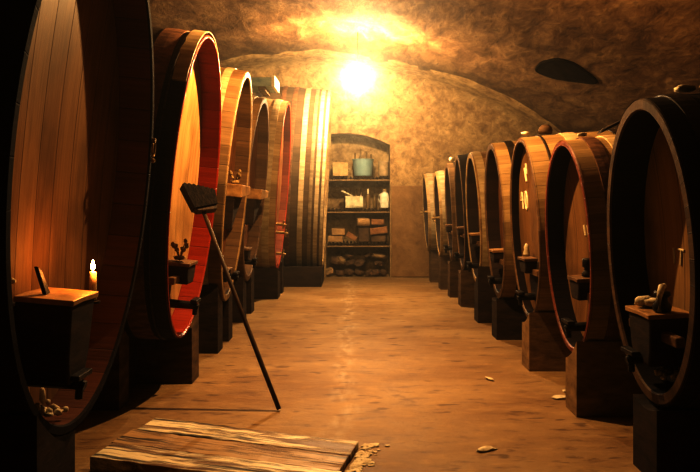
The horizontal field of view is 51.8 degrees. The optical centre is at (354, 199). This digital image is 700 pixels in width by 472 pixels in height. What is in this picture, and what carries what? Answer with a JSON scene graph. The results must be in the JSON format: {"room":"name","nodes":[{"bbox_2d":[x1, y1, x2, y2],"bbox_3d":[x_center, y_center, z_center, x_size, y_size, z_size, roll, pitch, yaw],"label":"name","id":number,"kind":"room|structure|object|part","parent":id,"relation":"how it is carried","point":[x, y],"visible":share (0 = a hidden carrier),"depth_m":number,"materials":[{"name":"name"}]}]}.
{"room":"wine cellar","nodes":[
{"label":"wine cellar","id":0,"kind":"room"},
{"bbox_2d":[75,274,640,471],"bbox_3d":[0.000,1.500,5.650,8.400,0.001,18.300,0,0,0],"label":"floor","id":1,"kind":"structure","parent":0,"point":[396,362],"depth_m":5.55,"materials":[{"name":"brown stone"}]},
{"bbox_2d":[0,416,74,471],"bbox_3d":[-2.200,1.150,3.420,1.740,0.700,0.820,0,0,0],"label":"cradle","id":2,"kind":"object","parent":1,"relation":"on","point":[26,445],"visible":0.71,"depth_m":3.01,"materials":[{"name":"brown wood"}]},
{"bbox_2d":[0,0,155,436],"bbox_3d":[-2.366,-0.251,3.561,2.422,2.791,1.918,0,0,0],"label":"wine cask","id":3,"kind":"object","parent":2,"relation":"on","point":[77,142],"visible":0.97,"depth_m":3.72,"materials":[{"name":"brown wood"}]},
{"bbox_3d":[-1.565,0.663,3.360,0.102,0.391,0.395,0,0,0],"label":"door","id":4,"kind":"part","parent":3,"relation":"part of","materials":[{"name":"brown wood"}]},
{"bbox_2d":[34,267,49,293],"bbox_3d":[-1.430,0.366,3.292,0.044,0.129,0.072,0,0,0],"label":"wedge","id":5,"kind":"object","parent":3,"relation":"on","point":[43,285],"visible":1,"depth_m":3.27,"materials":[{"name":"wood"}]},
{"bbox_2d":[35,387,68,416],"bbox_3d":[-1.484,0.953,3.434,0.152,0.189,0.408,0,0,0],"label":"heap","id":6,"kind":"object","parent":3,"relation":"on","point":[44,411],"visible":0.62,"depth_m":3.47,"materials":[{"name":"beige stone"}]},
{"bbox_2d":[26,368,91,399],"bbox_3d":[-1.415,0.862,3.360,0.326,0.132,0.170,0,0,0],"label":"tap","id":7,"kind":"object","parent":3,"relation":"on","point":[75,380],"depth_m":3.33,"materials":[{"name":"metal"}]},
{"bbox_3d":[-1.305,0.515,3.569,0.072,0.027,0.104,0,0,0],"label":"candle holder","id":8,"kind":"object","parent":3,"relation":"attached to","visible":0},
{"bbox_2d":[89,260,96,300],"bbox_3d":[-1.305,0.399,3.585,0.038,0.203,0.038,0,0,0],"label":"candle","id":9,"kind":"object","parent":8,"relation":"on","point":[92,274],"visible":0.9,"depth_m":3.57,"materials":[{"name":"wax"}]},
{"bbox_2d":[90,302,198,410],"bbox_3d":[-2.180,1.107,5.630,1.700,0.786,1.000,0,0,0],"label":"cradle","id":10,"kind":"object","parent":1,"relation":"on","point":[136,360],"visible":0.32,"depth_m":5.87,"materials":[{"name":"brown wood"}]},
{"bbox_2d":[124,27,220,339],"bbox_3d":[-2.276,-0.197,5.631,2.318,2.558,1.669,0,0,0],"label":"wine cask","id":11,"kind":"object","parent":10,"relation":"on","point":[165,298],"visible":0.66,"depth_m":5.38,"materials":[{"name":"brown wood"}]},
{"bbox_2d":[171,238,188,259],"bbox_3d":[-1.352,0.383,5.569,0.142,0.168,0.144,0,0,-37],"label":"sprig","id":12,"kind":"object","parent":11,"relation":"on","point":[175,246],"visible":1,"depth_m":5.54,"materials":[{"name":"brown plant"}]},
{"bbox_2d":[169,297,200,314],"bbox_3d":[-1.362,0.829,5.610,0.302,0.132,0.170,0,0,0],"label":"tap","id":13,"kind":"object","parent":11,"relation":"on","point":[193,304],"depth_m":5.59,"materials":[{"name":"metal"}]},
{"bbox_2d":[199,285,231,353],"bbox_3d":[-2.175,1.105,7.450,1.670,0.790,0.840,0,0,0],"label":"cradle","id":14,"kind":"object","parent":1,"relation":"on","point":[215,314],"visible":0.1,"depth_m":7.03,"materials":[{"name":"brown wood"}]},
{"bbox_2d":[203,67,252,300],"bbox_3d":[-2.256,-0.237,7.448,2.324,2.577,1.470,0,0,0],"label":"wine cask","id":15,"kind":"object","parent":14,"relation":"on","point":[236,85],"visible":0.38,"depth_m":7.17,"materials":[{"name":"brown wood"}]},
{"bbox_2d":[229,271,239,283],"bbox_3d":[-1.336,0.797,7.400,0.288,0.130,0.170,0,0,0],"label":"tap","id":16,"kind":"object","parent":15,"relation":"on","point":[234,276],"depth_m":7.38,"materials":[{"name":"metal"}]},
{"bbox_2d":[228,169,241,183],"bbox_3d":[-1.208,-0.236,7.250,0.142,0.147,0.130,0,0,-27],"label":"sprig","id":17,"kind":"object","parent":15,"relation":"on","point":[230,173],"visible":1,"depth_m":7.22,"materials":[{"name":"brown plant"}]},
{"bbox_2d":[90,443,341,471],"bbox_3d":[-0.760,1.450,3.905,1.360,0.098,0.247,0,0,12],"label":"plank","id":18,"kind":"object","parent":1,"relation":"on","point":[116,457],"visible":1,"depth_m":3.91,"materials":[{"name":"brown wood"}]},
{"bbox_2d":[112,429,348,471],"bbox_3d":[-0.722,1.449,4.145,1.355,0.099,0.248,0,0,12],"label":"plank","id":19,"kind":"object","parent":1,"relation":"on","point":[288,456],"visible":0.74,"depth_m":4.13,"materials":[{"name":"brown wood"}]},
{"bbox_2d":[180,182,280,409],"bbox_3d":[-0.900,0.680,5.429,0.953,1.631,0.244,0,0,28],"label":"broom","id":20,"kind":"object","parent":1,"relation":"on","point":[202,200],"visible":1,"depth_m":5.49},
{"bbox_3d":[-0.862,0.767,5.337,0.805,1.457,0.034,0,0,34],"label":"handle","id":21,"kind":"part","parent":20,"relation":"part of","materials":[{"name":"brown wood"}]},
{"bbox_2d":[232,269,253,322],"bbox_3d":[-2.210,1.075,9.290,1.680,0.849,0.980,0,0,0],"label":"cradle","id":22,"kind":"object","parent":1,"relation":"on","point":[244,289],"visible":0.02,"depth_m":8.85,"materials":[{"name":"brown wood"}]},
{"bbox_2d":[237,95,268,280],"bbox_3d":[-2.296,-0.227,9.198,2.323,2.537,1.861,0,0,0],"label":"wine cask","id":23,"kind":"object","parent":22,"relation":"on","point":[247,262],"visible":0.2,"depth_m":9.69,"materials":[{"name":"brown wood"}]},
{"bbox_2d":[244,258,257,267],"bbox_3d":[-1.369,0.792,9.050,0.276,0.129,0.170,0,0,0],"label":"tap","id":24,"kind":"object","parent":23,"relation":"on","point":[253,262],"depth_m":9.02,"materials":[{"name":"metal"}]},
{"bbox_2d":[137,418,357,460],"bbox_3d":[-0.657,1.450,4.380,1.335,0.098,0.247,0,0,12],"label":"plank","id":25,"kind":"object","parent":1,"relation":"on","point":[177,427],"visible":0.69,"depth_m":4.36,"materials":[{"name":"brown wood"}]},
{"bbox_2d":[254,245,283,298],"bbox_3d":[-1.990,1.086,11.350,1.640,0.828,0.900,0,0,0],"label":"cradle","id":26,"kind":"object","parent":1,"relation":"on","point":[268,282],"visible":0.12,"depth_m":10.90,"materials":[{"name":"brown wood"}]},
{"bbox_2d":[255,97,290,267],"bbox_3d":[-2.108,-0.286,11.202,2.185,2.770,1.795,0,0,0],"label":"wine cask","id":27,"kind":"object","parent":26,"relation":"on","point":[270,247],"visible":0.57,"depth_m":10.68,"materials":[{"name":"brown wood"}]},
{"bbox_2d":[251,75,278,95],"bbox_3d":[-1.745,-1.768,11.200,1.070,0.225,0.690,0,0,0],"label":"crate","id":28,"kind":"object","parent":27,"relation":"on","point":[265,86],"visible":0.5,"depth_m":10.90,"materials":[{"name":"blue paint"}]},
{"bbox_2d":[276,250,285,257],"bbox_3d":[-1.233,0.847,11.300,0.304,0.131,0.120,0,0,0],"label":"tap","id":29,"kind":"object","parent":27,"relation":"on","point":[277,253],"depth_m":11.29,"materials":[{"name":"gold metal"}]},
{"bbox_2d":[276,220,285,228],"bbox_3d":[-1.200,0.378,11.020,0.304,0.131,0.120,0,0,0],"label":"tap","id":30,"kind":"object","parent":27,"relation":"on","point":[283,224],"depth_m":11.01,"materials":[{"name":"gold metal"}]},
{"bbox_2d":[276,229,287,236],"bbox_3d":[-1.211,0.528,11.440,0.304,0.131,0.120,0,0,0],"label":"tap","id":31,"kind":"object","parent":27,"relation":"on","point":[277,232],"depth_m":11.42,"materials":[{"name":"gold metal"}]},
{"bbox_2d":[284,263,323,286],"bbox_3d":[-1.490,1.330,12.970,1.820,0.340,1.100,0,0,0],"label":"cradle","id":32,"kind":"object","parent":1,"relation":"on","point":[294,276],"visible":0.32,"depth_m":12.42,"materials":[{"name":"brown wood"}]},
{"bbox_2d":[252,86,331,267],"bbox_3d":[-1.599,-0.422,13.020,2.367,3.323,1.721,0,0,0],"label":"wine cask","id":33,"kind":"object","parent":32,"relation":"on","point":[311,109],"visible":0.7,"depth_m":12.31,"materials":[{"name":"brown wood"}]},
{"bbox_2d":[326,267,333,275],"bbox_3d":[-0.512,1.400,14.117,0.196,0.166,0.193,0,0,0],"label":"stone","id":34,"kind":"object","parent":1,"relation":"on","point":[329,271],"visible":0.94,"depth_m":14.04,"materials":[{"name":"beige stone"}]},
{"bbox_2d":[329,256,339,264],"bbox_3d":[-0.395,1.197,14.239,0.221,0.185,0.186,0,0,-19],"label":"stone","id":35,"kind":"object","parent":34,"relation":"on","point":[333,260],"visible":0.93,"depth_m":14.16,"materials":[{"name":"stone"}]},
{"bbox_2d":[335,270,343,275],"bbox_3d":[-0.296,1.431,14.123,0.185,0.117,0.149,0,0,-24],"label":"stone","id":36,"kind":"object","parent":1,"relation":"on","point":[338,272],"visible":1,"depth_m":14.07,"materials":[{"name":"stone"}]},
{"bbox_2d":[344,269,353,275],"bbox_3d":[-0.123,1.414,14.120,0.186,0.139,0.211,0,0,-35],"label":"stone","id":37,"kind":"object","parent":1,"relation":"on","point":[349,272],"visible":1,"depth_m":14.05,"materials":[{"name":"stone"}]},
{"bbox_2d":[344,259,354,265],"bbox_3d":[-0.101,1.236,14.235,0.264,0.152,0.185,0,0,-37],"label":"stone","id":38,"kind":"object","parent":37,"relation":"on","point":[350,262],"visible":0.97,"depth_m":14.16,"materials":[{"name":"stone"}]},
{"bbox_2d":[337,256,345,264],"bbox_3d":[-0.284,1.194,14.232,0.215,0.188,0.184,0,0,-30],"label":"stone","id":39,"kind":"object","parent":38,"relation":"on","point":[341,260],"visible":1,"depth_m":14.16,"materials":[{"name":"stone"}]},
{"bbox_2d":[344,253,353,257],"bbox_3d":[-0.126,1.097,14.237,0.188,0.087,0.182,0,0,-18],"label":"stone","id":40,"kind":"object","parent":38,"relation":"on","point":[347,255],"visible":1,"depth_m":14.17,"materials":[{"name":"stone"}]},
{"bbox_2d":[354,269,363,275],"bbox_3d":[0.078,1.420,14.120,0.180,0.143,0.184,0,0,-44],"label":"stone","id":41,"kind":"object","parent":1,"relation":"on","point":[358,272],"visible":1,"depth_m":14.06,"materials":[{"name":"stone"}]},
{"bbox_2d":[354,259,365,266],"bbox_3d":[0.098,1.243,14.237,0.188,0.156,0.296,0,0,21],"label":"stone","id":42,"kind":"object","parent":41,"relation":"on","point":[360,262],"visible":1,"depth_m":14.13,"materials":[{"name":"stone"}]},
{"bbox_2d":[364,252,371,257],"bbox_3d":[0.266,1.082,14.239,0.185,0.128,0.117,0,0,-16],"label":"stone","id":43,"kind":"object","parent":42,"relation":"on","point":[368,254],"visible":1,"depth_m":14.19,"materials":[{"name":"stone"}]},
{"bbox_2d":[345,443,389,471],"bbox_3d":[0.022,1.495,3.986,0.171,0.012,0.922,0,0,15],"label":"crumbs","id":44,"kind":"object","parent":1,"relation":"on","point":[362,459],"visible":1,"depth_m":4.15,"materials":[{"name":"beige food"}]},
{"bbox_2d":[365,269,371,275],"bbox_3d":[0.274,1.423,14.119,0.152,0.136,0.191,0,0,22],"label":"stone","id":45,"kind":"object","parent":1,"relation":"on","point":[368,272],"visible":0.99,"depth_m":14.05,"materials":[{"name":"stone"}]},
{"bbox_2d":[371,269,379,275],"bbox_3d":[0.408,1.421,14.123,0.190,0.132,0.209,0,0,0],"label":"stone","id":46,"kind":"object","parent":1,"relation":"on","point":[376,272],"visible":1,"depth_m":14.04,"materials":[{"name":"stone"}]},
{"bbox_2d":[374,261,383,265],"bbox_3d":[0.473,1.256,14.243,0.202,0.116,0.282,0,0,0],"label":"stone","id":47,"kind":"object","parent":46,"relation":"on","point":[376,263],"visible":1,"depth_m":14.13,"materials":[{"name":"stone"}]},
{"bbox_2d":[371,252,385,258],"bbox_3d":[0.466,1.098,14.238,0.297,0.122,0.190,0,0,0],"label":"stone","id":48,"kind":"object","parent":47,"relation":"on","point":[376,255],"visible":1,"depth_m":14.17,"materials":[{"name":"grey stone"}]},
{"bbox_2d":[380,269,386,275],"bbox_3d":[0.560,1.421,14.118,0.144,0.124,0.188,0,0,0],"label":"stone","id":49,"kind":"object","parent":1,"relation":"on","point":[383,272],"visible":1,"depth_m":14.06,"materials":[{"name":"stone"}]},
{"bbox_2d":[429,250,437,281],"bbox_3d":[2.190,1.170,13.260,1.620,0.660,0.280,0,0,0],"label":"cradle","id":50,"kind":"object","parent":1,"relation":"on","point":[433,254],"visible":0.09,"depth_m":13.12,"materials":[{"name":"brown wood"}]},
{"bbox_2d":[420,173,436,250],"bbox_3d":[2.216,0.185,13.299,2.040,1.529,0.991,0,0,0],"label":"wine cask","id":51,"kind":"object","parent":50,"relation":"on","point":[427,212],"visible":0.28,"depth_m":12.99,"materials":[{"name":"brown wood"}]},
{"bbox_2d":[438,255,450,289],"bbox_3d":[2.260,1.185,12.200,1.660,0.630,0.300,0,0,0],"label":"cradle","id":52,"kind":"object","parent":1,"relation":"on","point":[442,260],"visible":0.13,"depth_m":12.05,"materials":[{"name":"brown wood"}]},
{"bbox_2d":[432,170,448,256],"bbox_3d":[2.308,0.196,12.201,2.036,1.549,0.908,0,0,0],"label":"wine cask","id":53,"kind":"object","parent":52,"relation":"on","point":[439,216],"visible":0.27,"depth_m":11.95,"materials":[{"name":"brown wood"}]},
{"bbox_2d":[432,214,439,221],"bbox_3d":[1.442,0.308,12.150,0.304,0.131,0.120,0,0,0],"label":"tap","id":54,"kind":"object","parent":53,"relation":"on","point":[438,217],"depth_m":12.13,"materials":[{"name":"gold metal"}]},
{"bbox_2d":[448,261,461,297],"bbox_3d":[2.310,1.185,11.205,1.700,0.631,0.270,0,0,0],"label":"cradle","id":55,"kind":"object","parent":1,"relation":"on","point":[453,266],"visible":0.09,"depth_m":11.07,"materials":[{"name":"brown wood"}]},
{"bbox_2d":[443,162,459,260],"bbox_3d":[2.390,0.155,11.219,2.017,1.650,0.847,0,0,0],"label":"wine cask","id":56,"kind":"object","parent":55,"relation":"on","point":[452,246],"visible":0.19,"depth_m":11.13,"materials":[{"name":"brown wood"}]},
{"bbox_2d":[443,245,451,252],"bbox_3d":[1.504,0.761,11.220,0.243,0.127,0.170,0,0,0],"label":"tap","id":57,"kind":"object","parent":56,"relation":"on","point":[446,247],"depth_m":11.20,"materials":[{"name":"metal"}]},
{"bbox_2d":[458,270,474,306],"bbox_3d":[2.340,1.211,10.260,1.700,0.579,0.280,0,0,0],"label":"cradle","id":58,"kind":"object","parent":1,"relation":"on","point":[466,281],"visible":0.12,"depth_m":10.12,"materials":[{"name":"brown wood"}]},
{"bbox_2d":[454,153,471,269],"bbox_3d":[2.473,0.143,10.281,2.118,1.773,0.912,0,0,0],"label":"wine cask","id":59,"kind":"object","parent":58,"relation":"on","point":[462,254],"visible":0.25,"depth_m":10.26,"materials":[{"name":"brown wood"}]},
{"bbox_2d":[454,252,463,260],"bbox_3d":[1.543,0.811,10.280,0.254,0.127,0.170,0,0,0],"label":"tap","id":60,"kind":"object","parent":59,"relation":"on","point":[457,255],"depth_m":10.26,"materials":[{"name":"metal"}]},
{"bbox_2d":[474,266,496,322],"bbox_3d":[2.400,1.123,8.920,1.800,0.755,0.280,0,0,0],"label":"cradle","id":61,"kind":"object","parent":1,"relation":"on","point":[483,294],"visible":0.12,"depth_m":8.78,"materials":[{"name":"brown wood"}]},
{"bbox_2d":[465,151,489,280],"bbox_3d":[2.533,0.181,9.179,2.218,1.779,1.141,0,0,0],"label":"wine cask","id":62,"kind":"object","parent":61,"relation":"on","point":[475,165],"visible":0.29,"depth_m":9.16,"materials":[{"name":"brown wood"}]},
{"bbox_2d":[466,261,478,271],"bbox_3d":[1.563,0.851,9.180,0.274,0.127,0.170,0,0,0],"label":"tap","id":63,"kind":"object","parent":62,"relation":"on","point":[470,265],"depth_m":9.16,"materials":[{"name":"metal"}]},
{"bbox_2d":[476,446,497,451],"bbox_3d":[0.786,1.491,4.318,0.146,0.021,0.058,0,0,-34],"label":"paper scrap","id":64,"kind":"object","parent":1,"relation":"on","point":[484,448],"visible":1,"depth_m":4.30,"materials":[{"name":"beige paper"}]},
{"bbox_2d":[492,297,526,339],"bbox_3d":[2.420,1.249,7.860,1.800,0.503,0.280,0,0,0],"label":"cradle","id":65,"kind":"object","parent":1,"relation":"on","point":[508,316],"visible":0.2,"depth_m":7.72,"materials":[{"name":"brown wood"}]},
{"bbox_2d":[484,141,518,298],"bbox_3d":[2.555,0.180,7.881,2.219,1.818,1.123,0,0,0],"label":"wine cask","id":66,"kind":"object","parent":65,"relation":"on","point":[498,161],"visible":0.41,"depth_m":7.75,"materials":[{"name":"brown wood"}]},
{"bbox_2d":[487,275,501,287],"bbox_3d":[1.584,0.891,7.830,0.273,0.127,0.170,0,0,0],"label":"tap","id":67,"kind":"object","parent":66,"relation":"on","point":[493,280],"depth_m":7.81,"materials":[{"name":"metal"}]},
{"bbox_2d":[522,312,571,370],"bbox_3d":[2.435,1.208,6.440,1.820,0.584,0.280,0,0,0],"label":"cradle","id":68,"kind":"object","parent":1,"relation":"on","point":[544,348],"visible":0.24,"depth_m":6.30,"materials":[{"name":"dark timber"}]},
{"bbox_2d":[510,129,616,316],"bbox_3d":[2.578,0.210,6.600,2.216,1.778,1.180,0,0,0],"label":"wine cask","id":69,"kind":"object","parent":68,"relation":"on","point":[531,156],"visible":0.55,"depth_m":6.54,"materials":[{"name":"brown wood"}]},
{"bbox_2d":[521,131,529,134],"bbox_3d":[1.563,-0.612,6.601,0.073,0.035,0.074,0,0,-33],"label":"lump","id":70,"kind":"object","parent":69,"relation":"on","point":[524,132],"visible":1,"depth_m":6.58,"materials":[{"name":"white wax"}]},
{"bbox_2d":[515,290,535,304],"bbox_3d":[1.569,0.891,6.550,0.196,0.127,0.170,0,0,0],"label":"tap","id":71,"kind":"object","parent":69,"relation":"on","point":[522,295],"depth_m":6.53,"materials":[{"name":"metal"}]},
{"bbox_2d":[523,243,529,255],"bbox_3d":[1.589,0.457,6.670,0.068,0.117,0.066,0,0,0],"label":"stub","id":72,"kind":"object","parent":69,"relation":"on","point":[526,252],"visible":1,"depth_m":6.65,"materials":[{"name":"wax"}]},
{"bbox_3d":[1.663,0.742,6.550,0.088,0.356,0.346,0,0,0],"label":"door","id":73,"kind":"part","parent":69,"relation":"part of","materials":[{"name":"brown wood"}]},
{"bbox_2d":[538,124,552,133],"bbox_3d":[1.745,-0.651,6.600,0.130,0.085,0.130,0,0,0],"label":"bung","id":74,"kind":"object","parent":69,"relation":"on","point":[543,129],"visible":1,"depth_m":6.55,"materials":[{"name":"brown wood"}]},
{"bbox_2d":[552,395,565,398],"bbox_3d":[1.551,1.491,5.454,0.136,0.019,0.088,0,0,-16],"label":"paper scrap","id":75,"kind":"object","parent":1,"relation":"on","point":[554,396],"visible":0.87,"depth_m":5.43,"materials":[{"name":"beige paper"}]},
{"bbox_2d":[566,341,643,416],"bbox_3d":[2.445,1.204,5.100,1.830,0.592,0.260,0,0,0],"label":"cradle","id":76,"kind":"object","parent":1,"relation":"on","point":[599,382],"visible":0.45,"depth_m":4.97,"materials":[{"name":"dark timber"}]},
{"bbox_2d":[545,134,621,351],"bbox_3d":[2.591,0.295,5.330,2.218,1.688,1.201,0,0,0],"label":"wine cask","id":77,"kind":"object","parent":76,"relation":"on","point":[578,170],"visible":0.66,"depth_m":5.23,"materials":[{"name":"brown wood"}]},
{"bbox_2d":[561,318,586,337],"bbox_3d":[1.610,0.911,5.110,0.255,0.127,0.170,0,0,0],"label":"tap","id":78,"kind":"object","parent":77,"relation":"on","point":[571,325],"depth_m":5.09,"materials":[{"name":"metal"}]},
{"bbox_2d":[577,133,586,136],"bbox_3d":[1.683,-0.485,5.331,0.072,0.030,0.094,0,0,27],"label":"lump","id":79,"kind":"object","parent":77,"relation":"on","point":[578,134],"visible":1,"depth_m":5.30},
{"bbox_2d":[581,258,589,276],"bbox_3d":[1.650,0.474,5.090,0.096,0.127,0.096,0,0,0],"label":"bung","id":80,"kind":"object","parent":77,"relation":"on","point":[585,261],"visible":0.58,"depth_m":5.06,"materials":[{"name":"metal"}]},
{"bbox_2d":[597,120,620,133],"bbox_3d":[1.883,-0.540,5.330,0.160,0.100,0.080,0,0,0],"label":"wedge","id":81,"kind":"object","parent":77,"relation":"on","point":[617,122],"visible":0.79,"depth_m":5.29,"materials":[{"name":"brown wood"}]},
{"bbox_2d":[633,394,699,471],"bbox_3d":[2.480,1.267,3.930,1.800,0.465,0.320,0,0,0],"label":"cradle","id":82,"kind":"object","parent":1,"relation":"on","point":[665,438],"visible":0.78,"depth_m":3.77,"materials":[{"name":"brown wood"}]},
{"bbox_2d":[607,93,699,407],"bbox_3d":[2.613,0.230,3.928,2.222,1.778,1.239,0,0,0],"label":"wine cask","id":83,"kind":"object","parent":82,"relation":"on","point":[653,192],"visible":0.98,"depth_m":4.11,"materials":[{"name":"brown wood"}]},
{"bbox_2d":[621,346,642,371],"bbox_3d":[1.671,0.891,4.010,0.333,0.127,0.170,0,0,0],"label":"tap","id":84,"kind":"object","parent":83,"relation":"on","point":[635,354],"depth_m":3.99,"materials":[{"name":"metal"}]},
{"bbox_2d":[634,295,655,306],"bbox_3d":[1.668,0.575,4.078,0.135,0.060,0.159,0,0,-39],"label":"rag","id":85,"kind":"object","parent":83,"relation":"on","point":[647,300],"visible":0.79,"depth_m":4.05,"materials":[{"name":"beige fabric"}]},
{"bbox_2d":[652,283,671,311],"bbox_3d":[1.647,0.525,3.872,0.139,0.153,0.176,0,0,0],"label":"bung","id":86,"kind":"object","parent":83,"relation":"on","point":[666,306],"depth_m":3.87,"materials":[{"name":"wood"}]},
{"bbox_3d":[1.636,0.521,3.850,0.040,0.144,0.138,0,0,38],"label":"cloth strip","id":87,"kind":"part","parent":86,"relation":"part of","materials":[{"name":"beige fabric"}]},
{"bbox_2d":[654,366,679,380],"bbox_3d":[1.737,0.913,3.984,0.163,0.142,0.285,0,0,0],"label":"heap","id":88,"kind":"object","parent":83,"relation":"on","point":[663,372],"visible":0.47,"depth_m":3.97,"materials":[{"name":"black"}]},
{"bbox_2d":[674,85,695,92],"bbox_3d":[1.798,-0.608,3.933,0.109,0.037,0.127,0,0,0],"label":"lump","id":89,"kind":"object","parent":83,"relation":"on","point":[680,88],"visible":1,"depth_m":3.89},
{"bbox_2d":[250,68,537,276],"bbox_3d":[0.000,-0.659,14.310,8.400,4.319,0.620,0,0,0],"label":"wall","id":90,"kind":"structure","parent":0,"point":[416,127],"depth_m":14.00,"materials":[{"name":"paint"}]},
{"bbox_2d":[326,241,389,246],"bbox_3d":[0.060,0.869,14.307,1.230,0.098,0.585,0,0,0],"label":"shelf","id":91,"kind":"object","parent":90,"relation":"attached to","point":[330,244],"visible":0.89,"depth_m":14.08,"materials":[{"name":"brown wood"}]},
{"bbox_2d":[328,235,342,241],"bbox_3d":[-0.380,0.759,14.140,0.286,0.120,0.220,0,0,0],"label":"brick","id":92,"kind":"object","parent":91,"relation":"on","point":[331,238],"visible":1,"depth_m":14.03,"materials":[{"name":"brown brick"}]},
{"bbox_2d":[332,228,344,234],"bbox_3d":[-0.323,0.622,14.120,0.260,0.130,0.220,0,0,0],"label":"brick","id":93,"kind":"object","parent":92,"relation":"on","point":[335,231],"visible":1,"depth_m":14.01,"materials":[{"name":"brown brick"}]},
{"bbox_2d":[346,231,356,240],"bbox_3d":[-0.069,0.712,14.100,0.228,0.189,0.180,0,0,0],"label":"brick","id":94,"kind":"object","parent":91,"relation":"on","point":[351,236],"visible":1,"depth_m":14.01,"materials":[{"name":"ceramic"}]},
{"bbox_2d":[358,228,368,241],"bbox_3d":[0.173,0.684,14.200,0.207,0.270,0.200,0,0,0],"label":"brick","id":95,"kind":"object","parent":91,"relation":"on","point":[363,233],"visible":1,"depth_m":14.10,"materials":[{"name":"stone"}]},
{"bbox_2d":[356,218,369,225],"bbox_3d":[0.161,0.431,14.125,0.247,0.170,0.170,0,0,-11],"label":"brick","id":96,"kind":"object","parent":95,"relation":"on","point":[360,221],"visible":1,"depth_m":14.06,"materials":[{"name":"brick"}]},
{"bbox_2d":[371,235,385,241],"bbox_3d":[0.464,0.754,14.220,0.296,0.130,0.240,0,0,0],"label":"brick","id":97,"kind":"object","parent":91,"relation":"on","point":[374,238],"visible":0.94,"depth_m":14.10,"materials":[{"name":"stone"}]},
{"bbox_2d":[370,226,387,234],"bbox_3d":[0.462,0.599,14.150,0.350,0.167,0.200,0,0,0],"label":"brick","id":98,"kind":"object","parent":97,"relation":"on","point":[376,230],"visible":1,"depth_m":14.05,"materials":[{"name":"ceramic"}]},
{"bbox_2d":[371,219,383,224],"bbox_3d":[0.444,0.429,14.180,0.256,0.110,0.200,0,0,0],"label":"brick","id":99,"kind":"object","parent":98,"relation":"on","point":[373,221],"visible":1,"depth_m":14.08,"materials":[{"name":"ceramic"}]},
{"bbox_2d":[327,208,389,212],"bbox_3d":[0.060,0.204,14.307,1.230,0.098,0.585,0,0,0],"label":"shelf","id":100,"kind":"object","parent":90,"relation":"attached to","point":[330,211],"visible":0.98,"depth_m":14.06,"materials":[{"name":"brown wood"}]},
{"bbox_2d":[342,190,362,207],"bbox_3d":[-0.060,-0.018,14.159,0.435,0.345,0.282,0,0,0],"label":"cardboard box","id":101,"kind":"object","parent":100,"relation":"on","point":[351,201],"visible":1,"depth_m":14.04,"materials":[{"name":"beige cardboard"}]},
{"bbox_2d":[366,189,369,207],"bbox_3d":[0.256,-0.035,14.150,0.090,0.378,0.089,0,0,0],"label":"wine bottle","id":102,"kind":"object","parent":100,"relation":"on","point":[367,195],"visible":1,"depth_m":14.11,"materials":[{"name":"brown glass"}]},
{"bbox_2d":[373,191,376,207],"bbox_3d":[0.394,-0.014,14.450,0.080,0.336,0.079,0,0,0],"label":"wine bottle","id":103,"kind":"object","parent":100,"relation":"on","point":[374,196],"visible":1,"depth_m":14.42,"materials":[{"name":"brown glass"}]},
{"bbox_2d":[378,189,388,207],"bbox_3d":[0.563,-0.029,14.170,0.221,0.366,0.138,0,0,0],"label":"jug","id":104,"kind":"object","parent":100,"relation":"on","point":[384,196],"visible":1,"depth_m":14.11,"materials":[{"name":"white ceramic"}]},
{"bbox_2d":[329,176,389,181],"bbox_3d":[0.060,-0.421,14.307,1.230,0.098,0.585,0,0,0],"label":"shelf","id":105,"kind":"object","parent":90,"relation":"attached to","point":[383,179],"visible":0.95,"depth_m":14.03,"materials":[{"name":"brown wood"}]},
{"bbox_2d":[333,162,347,175],"bbox_3d":[-0.286,-0.606,14.200,0.296,0.270,0.280,0,0,0],"label":"cardboard box","id":106,"kind":"object","parent":105,"relation":"on","point":[339,168],"visible":1,"depth_m":14.06,"materials":[{"name":"brown cardboard"}]},
{"bbox_2d":[352,159,373,175],"bbox_3d":[0.158,-0.638,14.220,0.436,0.335,0.436,0,0,0],"label":"tub","id":107,"kind":"object","parent":105,"relation":"on","point":[362,167],"visible":0.99,"depth_m":14.06,"materials":[{"name":"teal metal"}]},
{"bbox_2d":[378,161,388,175],"bbox_3d":[0.562,-0.620,14.200,0.218,0.297,0.218,0,0,0],"label":"canister","id":108,"kind":"object","parent":105,"relation":"on","point":[383,166],"visible":0.98,"depth_m":14.11,"materials":[{"name":"metal"}]},
{"bbox_2d":[219,49,560,135],"bbox_3d":[0.000,-1.814,13.468,8.300,1.933,1.034,0,0,0],"label":"ceiling arch","id":109,"kind":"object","parent":90,"relation":"attached to","point":[504,104],"depth_m":13.56,"materials":[{"name":"paint"}]},
{"bbox_2d":[391,186,428,276],"bbox_3d":[1.325,0.610,13.975,1.250,1.780,0.050,0,0,0],"label":"trim","id":110,"kind":"structure","parent":90,"relation":"attached to","point":[409,253],"depth_m":13.95,"materials":[{"name":"brown paint"}]},
{"bbox_2d":[149,0,699,132],"bbox_3d":[0.000,-1.829,5.250,8.400,1.837,17.500,0,0,0],"label":"ceiling","id":111,"kind":"structure","parent":0,"point":[634,50],"depth_m":9.88,"materials":[{"name":"paint"}]},
{"bbox_2d":[535,58,597,83],"bbox_3d":[2.835,-1.751,10.016,0.556,0.373,1.115,0,0,-26],"label":"ceiling vent","id":112,"kind":"object","parent":111,"relation":"in","point":[555,68],"visible":1,"depth_m":9.90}
]}

